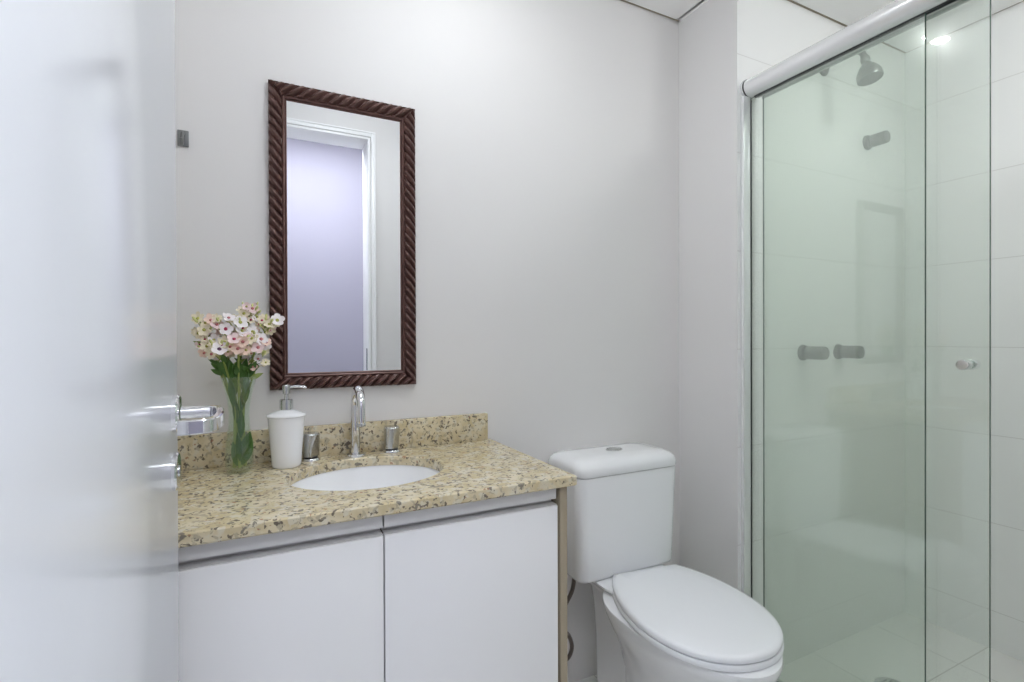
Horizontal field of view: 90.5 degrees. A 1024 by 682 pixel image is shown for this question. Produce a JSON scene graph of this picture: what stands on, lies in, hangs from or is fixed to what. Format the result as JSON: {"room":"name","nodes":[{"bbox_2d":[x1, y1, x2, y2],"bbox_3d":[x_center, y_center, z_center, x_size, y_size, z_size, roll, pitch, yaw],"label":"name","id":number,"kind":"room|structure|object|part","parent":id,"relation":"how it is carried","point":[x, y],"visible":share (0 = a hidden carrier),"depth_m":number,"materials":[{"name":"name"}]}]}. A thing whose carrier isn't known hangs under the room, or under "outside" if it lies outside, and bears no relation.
{"room":"bathroom","nodes":[
{"label":"bathroom","id":0,"kind":"room"},
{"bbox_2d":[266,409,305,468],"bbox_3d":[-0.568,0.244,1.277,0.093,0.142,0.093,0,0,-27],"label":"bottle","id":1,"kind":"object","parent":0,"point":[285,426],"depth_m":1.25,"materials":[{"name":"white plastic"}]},
{"bbox_2d":[175,0,679,681],"bbox_3d":[-0.121,-0.087,1.664,1.672,2.560,0.120,0,0,-27],"label":"wall","id":2,"kind":"structure","parent":0,"point":[547,131],"depth_m":1.63,"materials":[{"name":"white paint"}]},
{"bbox_2d":[177,130,188,146],"bbox_3d":[-0.801,-0.495,1.231,0.024,0.048,0.046,0,0,-27],"label":"wall hook","id":3,"kind":"object","parent":2,"relation":"attached to","point":[182,135],"visible":1,"depth_m":1.24,"materials":[{"name":"grey metal"}]},
{"bbox_3d":[-0.800,-0.492,1.230,0.008,0.042,0.043,0,0,-27],"label":"hook arm","id":4,"kind":"part","parent":3,"relation":"part of","materials":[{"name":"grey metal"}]},
{"bbox_2d":[178,413,487,470],"bbox_3d":[-0.458,0.272,1.418,0.845,0.084,0.020,0,0,-27],"label":"backsplash","id":5,"kind":"structure","parent":2,"relation":"attached to","point":[207,450],"depth_m":1.41,"materials":[{"name":"stone"}]},
{"bbox_2d":[268,79,415,390],"bbox_3d":[-0.460,-0.278,1.412,0.391,0.812,0.027,0,0,-27],"label":"wall mirror","id":6,"kind":"object","parent":2,"relation":"attached to","point":[342,235],"visible":0.98,"depth_m":1.41,"materials":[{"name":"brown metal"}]},
{"bbox_2d":[287,100,402,372],"bbox_3d":[-0.464,-0.278,1.421,0.331,0.752,0.006,0,0,-27],"label":"mirror glass","id":7,"kind":"object","parent":6,"relation":"attached to","point":[345,160],"depth_m":1.41,"materials":[{"name":"silver mirror"}]},
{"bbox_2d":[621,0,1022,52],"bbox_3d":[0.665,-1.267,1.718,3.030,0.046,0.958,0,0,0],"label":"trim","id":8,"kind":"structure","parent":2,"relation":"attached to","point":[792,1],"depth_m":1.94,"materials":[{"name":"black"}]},
{"bbox_2d":[679,0,904,664],"bbox_3d":[1.210,-0.094,2.178,1.169,2.560,0.390,0,0,-27],"label":"wall","id":9,"kind":"structure","parent":0,"point":[834,207],"depth_m":1.92,"materials":[{"name":"white tile"}]},
{"bbox_2d":[797,345,829,360],"bbox_3d":[1.108,0.044,1.860,0.060,0.060,0.088,0,0,-27],"label":"shower valve","id":10,"kind":"object","parent":9,"relation":"attached to","point":[804,352],"visible":1,"depth_m":1.84,"materials":[{"name":"grey metal"}]},
{"bbox_3d":[1.112,0.044,1.851,0.049,0.049,0.068,0,0,-27],"label":"knob","id":11,"kind":"part","parent":10,"relation":"part of","materials":[{"name":"grey metal"}]},
{"bbox_2d":[833,344,864,358],"bbox_3d":[1.303,0.043,1.957,0.060,0.060,0.088,0,0,-27],"label":"shower valve","id":12,"kind":"object","parent":9,"relation":"attached to","point":[856,352],"visible":1,"depth_m":1.94,"materials":[{"name":"grey metal"}]},
{"bbox_3d":[1.307,0.043,1.948,0.049,0.049,0.068,0,0,-27],"label":"knob","id":13,"kind":"part","parent":12,"relation":"part of","materials":[{"name":"grey metal"}]},
{"bbox_2d":[819,51,883,85],"bbox_3d":[1.242,-1.000,1.857,0.080,0.156,0.207,0,0,-27],"label":"shower","id":14,"kind":"object","parent":9,"relation":"attached to","point":[869,72],"visible":0.59,"depth_m":1.80,"materials":[{"name":"grey metal"}]},
{"bbox_3d":[1.234,-1.039,1.873,0.021,0.064,0.152,0,0,-27],"label":"arm","id":15,"kind":"part","parent":14,"relation":"part of","materials":[{"name":"grey metal"}]},
{"bbox_2d":[862,130,890,149],"bbox_3d":[1.472,-0.812,2.045,0.060,0.060,0.078,0,0,-27],"label":"shower valve","id":16,"kind":"object","parent":9,"relation":"attached to","point":[883,137],"visible":1,"depth_m":2.03,"materials":[{"name":"grey metal"}]},
{"bbox_3d":[1.477,-0.812,2.036,0.049,0.049,0.058,0,0,-27],"label":"knob","id":17,"kind":"part","parent":16,"relation":"part of","materials":[{"name":"grey metal"}]},
{"bbox_2d":[577,612,1023,681],"bbox_3d":[0.684,1.242,1.241,2.961,0.100,1.603,0,0,-27],"label":"floor","id":18,"kind":"structure","parent":0,"point":[894,648],"depth_m":1.89,"materials":[{"name":"tile"}]},
{"bbox_2d":[0,0,223,681],"bbox_3d":[-0.327,0.095,0.451,0.100,2.192,0.654,0,0,-27],"label":"door","id":19,"kind":"structure","parent":18,"relation":"on","point":[93,416],"depth_m":0.35,"materials":[{"name":"white wood"}]},
{"bbox_3d":[-0.465,0.100,0.705,0.008,0.053,0.053,0,0,-27],"label":"lever handle","id":20,"kind":"part","parent":19,"relation":"part of","materials":[{"name":"silver metal"}]},
{"bbox_3d":[-0.403,0.100,0.661,0.051,0.019,0.158,0,0,-32],"label":"lever","id":21,"kind":"part","parent":19,"relation":"part of","materials":[{"name":"silver metal"}]},
{"bbox_2d":[178,487,567,681],"bbox_3d":[-0.353,0.768,1.212,0.840,0.856,0.481,0,0,-27],"label":"vanity cabinet","id":22,"kind":"object","parent":18,"relation":"on","point":[476,591],"visible":0.7,"depth_m":1.00,"materials":[{"name":"white laminate"}]},
{"bbox_3d":[-0.444,0.362,0.917,0.412,0.040,0.030,0,0,-27],"label":"finger pull","id":23,"kind":"part","parent":22,"relation":"part of","materials":[{"name":"silver metal"}]},
{"bbox_3d":[-0.439,0.719,0.910,0.412,0.672,0.018,0,0,-27],"label":"cabinet door","id":24,"kind":"part","parent":22,"relation":"part of","materials":[{"name":"white paint"}]},
{"bbox_2d":[178,413,576,547],"bbox_3d":[-0.345,0.285,1.211,0.862,0.108,0.493,0,0,-27],"label":"countertop","id":25,"kind":"structure","parent":22,"relation":"on","point":[215,504],"depth_m":1.17,"materials":[{"name":"stone"}]},
{"bbox_2d":[219,376,255,474],"bbox_3d":[-0.657,0.200,1.221,0.082,0.231,0.082,0,0,-27],"label":"vase","id":26,"kind":"object","parent":25,"relation":"on","point":[252,376],"visible":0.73,"depth_m":1.21,"materials":[{"name":"clear glass"}]},
{"bbox_2d":[191,311,233,434],"bbox_3d":[-0.701,0.117,1.190,0.092,0.371,0.045,0,0,-27],"label":"flower","id":27,"kind":"object","parent":26,"relation":"in","point":[205,328],"visible":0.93,"depth_m":1.18,"materials":[{"name":"green"}]},
{"bbox_3d":[-0.690,0.134,1.202,0.061,0.337,0.005,0,0,-31],"label":"stem","id":28,"kind":"part","parent":27,"relation":"part of","materials":[{"name":"green plant"}]},
{"bbox_2d":[205,335,236,467],"bbox_3d":[-0.667,0.144,1.178,0.039,0.316,0.067,0,0,37],"label":"flower","id":29,"kind":"object","parent":26,"relation":"in","point":[217,349],"visible":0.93,"depth_m":1.17,"materials":[{"name":"green"}]},
{"bbox_3d":[-0.669,0.163,1.196,0.005,0.279,0.041,0,0,32],"label":"stem","id":30,"kind":"part","parent":29,"relation":"part of","materials":[{"name":"green plant"}]},
{"bbox_2d":[194,333,259,467],"bbox_3d":[-0.672,0.142,1.200,0.137,0.320,0.043,0,0,-27],"label":"stem","id":31,"kind":"object","parent":26,"relation":"in","point":[244,449],"visible":0.69,"depth_m":1.21,"materials":[{"name":"green plant"}]},
{"bbox_3d":[-0.682,0.159,1.200,0.053,0.287,0.005,0,0,-34],"label":"stem","id":32,"kind":"part","parent":31,"relation":"part of","materials":[{"name":"green plant"}]},
{"bbox_2d":[210,313,245,467],"bbox_3d":[-0.671,0.118,1.195,0.077,0.369,0.044,0,0,-27],"label":"flower","id":33,"kind":"object","parent":26,"relation":"in","point":[222,328],"visible":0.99,"depth_m":1.18,"materials":[{"name":"green"}]},
{"bbox_3d":[-0.666,0.136,1.204,0.035,0.333,0.009,0,0,-30],"label":"stem","id":34,"kind":"part","parent":33,"relation":"part of","materials":[{"name":"green plant"}]},
{"bbox_2d":[224,332,252,467],"bbox_3d":[-0.642,0.140,1.193,0.060,0.325,0.048,0,0,-27],"label":"flower","id":35,"kind":"object","parent":26,"relation":"in","point":[238,344],"visible":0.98,"depth_m":1.18,"materials":[{"name":"green"}]},
{"bbox_3d":[-0.647,0.155,1.203,0.007,0.295,0.025,0,0,-27],"label":"stem","id":36,"kind":"part","parent":35,"relation":"part of","materials":[{"name":"green plant"}]},
{"bbox_2d":[226,314,250,465],"bbox_3d":[-0.655,0.119,1.209,0.060,0.367,0.047,0,0,-27],"label":"flower","id":37,"kind":"object","parent":26,"relation":"in","point":[241,324],"visible":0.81,"depth_m":1.20,"materials":[{"name":"green"}]},
{"bbox_2d":[234,302,261,465],"bbox_3d":[-0.640,0.103,1.233,0.062,0.398,0.039,0,0,-27],"label":"flower","id":38,"kind":"object","parent":26,"relation":"in","point":[252,311],"visible":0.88,"depth_m":1.23,"materials":[{"name":"green"}]},
{"bbox_2d":[241,349,269,464],"bbox_3d":[-0.622,0.160,1.228,0.066,0.284,0.048,0,0,-27],"label":"flower","id":39,"kind":"object","parent":26,"relation":"in","point":[263,362],"visible":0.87,"depth_m":1.23,"materials":[{"name":"plant"}]},
{"bbox_2d":[242,325,271,465],"bbox_3d":[-0.614,0.132,1.217,0.068,0.340,0.047,0,0,-27],"label":"flower","id":40,"kind":"object","parent":26,"relation":"in","point":[259,342],"visible":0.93,"depth_m":1.21,"materials":[{"name":"green"}]},
{"bbox_3d":[-0.631,0.154,1.223,0.037,0.297,0.007,0,0,0],"label":"stem","id":41,"kind":"part","parent":40,"relation":"part of","materials":[{"name":"green plant"}]},
{"bbox_2d":[241,313,284,466],"bbox_3d":[-0.608,0.117,1.238,0.100,0.371,0.042,0,0,-27],"label":"flower","id":42,"kind":"object","parent":26,"relation":"in","point":[265,322],"visible":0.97,"depth_m":1.24,"materials":[{"name":"green"}]},
{"bbox_3d":[-0.627,0.134,1.233,0.061,0.337,0.013,0,0,-27],"label":"stem","id":43,"kind":"part","parent":42,"relation":"part of","materials":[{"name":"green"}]},
{"bbox_2d":[266,385,306,468],"bbox_3d":[-0.567,0.212,1.277,0.095,0.206,0.093,0,0,-27],"label":"soap dispenser","id":44,"kind":"object","parent":25,"relation":"on","point":[286,424],"visible":1,"depth_m":1.25,"materials":[{"name":"white plastic"}]},
{"bbox_2d":[302,431,320,461],"bbox_3d":[-0.531,0.279,1.341,0.048,0.072,0.048,0,0,-27],"label":"handle","id":45,"kind":"object","parent":25,"relation":"on","point":[311,440],"visible":0.85,"depth_m":1.32,"materials":[{"name":"silver metal"}]},
{"bbox_2d":[345,385,365,457],"bbox_3d":[-0.413,0.216,1.358,0.057,0.196,0.128,0,0,-27],"label":"spout","id":46,"kind":"object","parent":25,"relation":"on","point":[358,403],"visible":1,"depth_m":1.37,"materials":[{"name":"silver metal"}]},
{"bbox_3d":[-0.410,0.213,1.352,0.025,0.190,0.114,0,0,-27],"label":"spout","id":47,"kind":"part","parent":46,"relation":"part of","materials":[{"name":"silver metal"}]},
{"bbox_2d":[292,465,438,490],"bbox_3d":[-0.346,0.409,1.228,0.396,0.140,0.330,0,0,-27],"label":"sink basin","id":48,"kind":"object","parent":25,"relation":"in","point":[380,476],"visible":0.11,"depth_m":1.36,"materials":[{"name":"white ceramic"}]},
{"bbox_2d":[383,425,399,453],"bbox_3d":[-0.341,0.278,1.438,0.048,0.072,0.048,0,0,-27],"label":"handle","id":49,"kind":"object","parent":25,"relation":"on","point":[391,432],"visible":1,"depth_m":1.42,"materials":[{"name":"silver metal"}]},
{"bbox_3d":[-0.080,0.360,1.099,0.396,0.040,0.030,0,0,-27],"label":"finger pull","id":50,"kind":"part","parent":22,"relation":"part of","materials":[{"name":"silver metal"}]},
{"bbox_3d":[-0.075,0.717,1.093,0.396,0.672,0.018,0,0,-27],"label":"cabinet door","id":51,"kind":"part","parent":22,"relation":"part of","materials":[{"name":"white paint"}]},
{"bbox_3d":[0.014,0.696,1.396,0.019,0.716,0.481,0,0,-27],"label":"panel","id":52,"kind":"part","parent":22,"relation":"part of","materials":[{"name":"beige laminate"}]},
{"bbox_2d":[548,442,783,681],"bbox_3d":[0.453,0.776,1.488,0.416,0.831,0.707,0,0,-27],"label":"toilet","id":53,"kind":"object","parent":18,"relation":"on","point":[655,622],"visible":0.96,"depth_m":1.54,"materials":[{"name":"white ceramic"}]},
{"bbox_2d":[567,578,575,660],"bbox_3d":[0.157,0.917,1.688,0.104,0.345,0.090,0,0,-27],"label":"supply hose","id":54,"kind":"object","parent":53,"relation":"hanging from","point":[573,583],"visible":0.4,"depth_m":1.67,"materials":[{"name":"black rubber"}]},
{"bbox_3d":[0.338,0.392,1.706,0.409,0.052,0.212,0,0,-27],"label":"tank lid","id":55,"kind":"part","parent":53,"relation":"part of","materials":[{"name":"white ceramic"}]},
{"bbox_3d":[0.338,0.582,1.707,0.404,0.325,0.205,0,0,-27],"label":"tank","id":56,"kind":"part","parent":53,"relation":"part of","materials":[{"name":"white ceramic"}]},
{"bbox_3d":[0.498,0.755,1.407,0.383,0.016,0.488,0,0,-27],"label":"seat","id":57,"kind":"part","parent":53,"relation":"part of","materials":[{"name":"white plastic"}]},
{"bbox_3d":[0.498,0.736,1.407,0.380,0.020,0.486,0,0,-27],"label":"seat lid","id":58,"kind":"part","parent":53,"relation":"part of","materials":[{"name":"white plastic"}]},
{"bbox_2d":[740,0,969,681],"bbox_3d":[1.069,0.144,1.297,0.099,2.093,1.060,0,0,-27],"label":"shower door frame","id":59,"kind":"structure","parent":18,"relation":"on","point":[897,17],"depth_m":1.68,"materials":[{"name":"white metal"}]},
{"bbox_3d":[1.056,-0.870,1.281,0.068,0.062,1.049,0,0,-27],"label":"rail","id":60,"kind":"part","parent":59,"relation":"part of","materials":[{"name":"silver metal"}]},
{"bbox_2d":[763,0,990,681],"bbox_3d":[1.006,0.149,1.483,0.067,2.007,0.607,0,0,-27],"label":"door","id":61,"kind":"structure","parent":59,"relation":"attached to","point":[964,364],"depth_m":1.22,"materials":[{"name":"green"}]},
{"bbox_3d":[1.123,0.058,1.248,0.067,0.026,0.026,0,0,-27],"label":"knob","id":62,"kind":"part","parent":61,"relation":"part of","materials":[{"name":"silver metal"}]},
{"bbox_2d":[874,677,899,681],"bbox_3d":[1.304,1.185,1.733,0.110,0.004,0.110,0,0,-27],"label":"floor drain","id":63,"kind":"object","parent":18,"relation":"on","point":[878,679],"visible":1,"depth_m":1.77,"materials":[{"name":"grey metal"}]},
{"bbox_2d":[625,0,1023,51],"bbox_3d":[0.669,-1.253,1.243,2.697,0.030,1.309,0,0,-27],"label":"ceiling","id":64,"kind":"structure","parent":0,"point":[847,12],"depth_m":1.91,"materials":[{"name":"white paint"}]},
{"bbox_2d":[905,1,1023,661],"bbox_3d":[2.038,-0.095,1.696,0.120,2.560,1.213,0,0,-27],"label":"wall","id":65,"kind":"structure","parent":0,"point":[957,62],"depth_m":2.02,"materials":[{"name":"tile"}]}
]}

